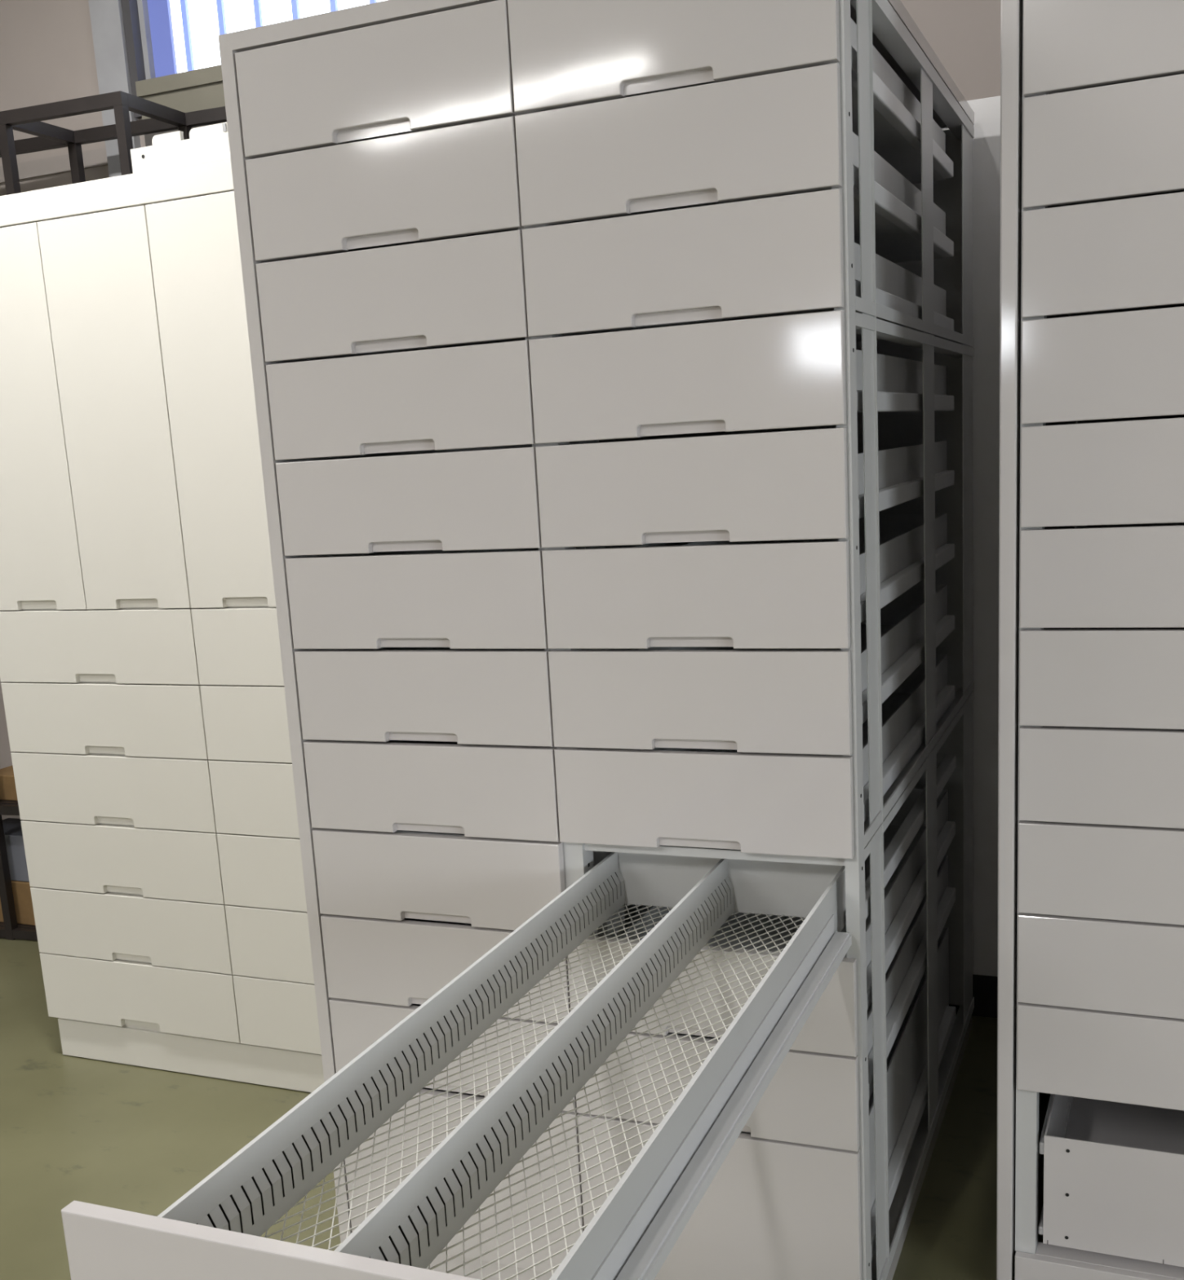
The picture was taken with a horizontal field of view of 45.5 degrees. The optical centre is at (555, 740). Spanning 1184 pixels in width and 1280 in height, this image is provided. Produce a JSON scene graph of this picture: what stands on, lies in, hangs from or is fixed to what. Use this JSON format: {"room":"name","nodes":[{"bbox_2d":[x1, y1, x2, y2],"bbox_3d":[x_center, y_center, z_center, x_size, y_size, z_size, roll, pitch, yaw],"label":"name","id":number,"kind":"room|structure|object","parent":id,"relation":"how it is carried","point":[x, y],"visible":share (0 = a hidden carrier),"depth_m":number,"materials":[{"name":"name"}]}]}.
{"room":"storage room","nodes":[
{"label":"storage room","id":0,"kind":"room"},
{"bbox_2d":[0,0,1001,819],"bbox_3d":[-0.221,-1.664,4.153,13.000,4.600,0.200,2,13,23],"label":"wall","id":1,"kind":"structure","parent":0,"point":[47,51],"depth_m":4.50,"materials":[{"name":"paint"}]},
{"bbox_2d":[0,147,107,183],"bbox_3d":[-3.606,-1.927,5.443,4.750,0.050,0.012,2,13,23],"label":"trim","id":2,"kind":"structure","parent":1,"relation":"attached to","point":[94,157],"depth_m":4.59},
{"bbox_2d":[88,0,141,177],"bbox_3d":[-1.418,-2.644,4.314,0.113,1.805,0.030,2,13,23],"label":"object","id":3,"kind":"structure","parent":1,"relation":"attached to","point":[107,21],"depth_m":4.41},
{"bbox_2d":[144,121,226,146],"bbox_3d":[-0.215,-1.598,4.046,2.302,0.614,0.014,2,13,23],"label":"trim","id":4,"kind":"structure","parent":1,"relation":"attached to","point":[148,137],"depth_m":4.42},
{"bbox_2d":[121,0,386,119],"bbox_3d":[-0.260,-2.560,3.886,2.348,1.335,0.130,2,13,23],"label":"window","id":5,"kind":"structure","parent":1,"relation":"in","point":[173,46],"depth_m":4.36,"materials":[{"name":"white"}]},
{"bbox_2d":[0,937,1044,1279],"bbox_3d":[-2.229,1.800,-0.321,13.000,0.100,11.250,2,13,23],"label":"floor","id":6,"kind":"structure","parent":0,"point":[117,1135],"depth_m":3.20,"materials":[{"name":"green paint"}]},
{"bbox_2d":[0,90,226,940],"bbox_3d":[-1.667,-0.609,4.560,2.019,2.548,0.341,1,13,20],"label":"rack","id":7,"kind":"object","parent":6,"relation":"on","point":[163,118],"visible":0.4,"depth_m":4.20,"materials":[{"name":"black metal"}]},
{"bbox_2d":[0,764,17,800],"bbox_3d":[-1.776,0.140,4.752,0.220,0.085,0.180,2,13,23],"label":"cardboard box","id":8,"kind":"object","parent":7,"relation":"on","point":[7,784],"visible":0.11,"depth_m":4.67,"materials":[{"name":"brown cardboard"}]},
{"bbox_2d":[0,800,17,804],"bbox_3d":[-1.798,0.180,4.790,1.635,0.005,0.283,1,13,20],"label":"shelf","id":9,"kind":"object","parent":7,"relation":"attached to","point":[2,802],"depth_m":4.66,"materials":[{"name":"black metal"}]},
{"bbox_2d":[0,880,35,925],"bbox_3d":[-1.825,0.526,4.864,0.300,0.150,0.200,2,13,24],"label":"cardboard box","id":10,"kind":"object","parent":7,"relation":"on","point":[21,891],"visible":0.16,"depth_m":4.74,"materials":[{"name":"brown cardboard"}]},
{"bbox_2d":[2,817,29,881],"bbox_3d":[-1.835,0.373,4.832,0.260,0.160,0.190,2,13,23],"label":"cardboard box","id":11,"kind":"object","parent":10,"relation":"on","point":[12,828],"visible":0.3,"depth_m":4.72,"materials":[{"name":"grey cardboard"}]},
{"bbox_2d":[0,921,35,928],"bbox_3d":[-1.772,0.600,4.878,1.635,0.005,0.283,1,13,20],"label":"shelf","id":12,"kind":"object","parent":7,"relation":"attached to","point":[15,926],"depth_m":4.74,"materials":[{"name":"black metal"}]},
{"bbox_2d":[0,156,324,1092],"bbox_3d":[-0.727,-0.247,3.531,1.235,2.141,0.550,2,13,24],"label":"storage cabinet","id":13,"kind":"object","parent":6,"relation":"on","point":[143,689],"visible":0.56,"depth_m":3.33,"materials":[{"name":"white metal"}]},
{"bbox_2d":[130,122,230,173],"bbox_3d":[-0.595,-1.300,3.104,0.600,0.075,0.304,2,13,24],"label":"box","id":14,"kind":"object","parent":13,"relation":"on","point":[216,146],"depth_m":3.04,"materials":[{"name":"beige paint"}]},
{"bbox_2d":[61,0,974,1279],"bbox_3d":[0.039,-0.074,2.396,0.990,2.178,2.620,2,13,23],"label":"tall cabinet","id":15,"kind":"object","parent":6,"relation":"on","point":[611,361],"visible":1,"depth_m":2.20,"materials":[{"name":"white metal"}]},
{"bbox_2d":[942,95,1078,1017],"bbox_3d":[1.302,-0.396,3.467,0.900,2.216,0.320,2,13,23],"label":"tall cabinet","id":16,"kind":"object","parent":6,"relation":"on","point":[987,140],"visible":0.02,"depth_m":3.38,"materials":[{"name":"metal"}]},
{"bbox_2d":[996,0,1183,1279],"bbox_3d":[1.414,-0.201,2.553,1.036,2.195,1.100,2,13,25],"label":"tall cabinet","id":17,"kind":"object","parent":6,"relation":"on","point":[1091,988],"visible":1,"depth_m":2.21,"materials":[{"name":"white metal"}]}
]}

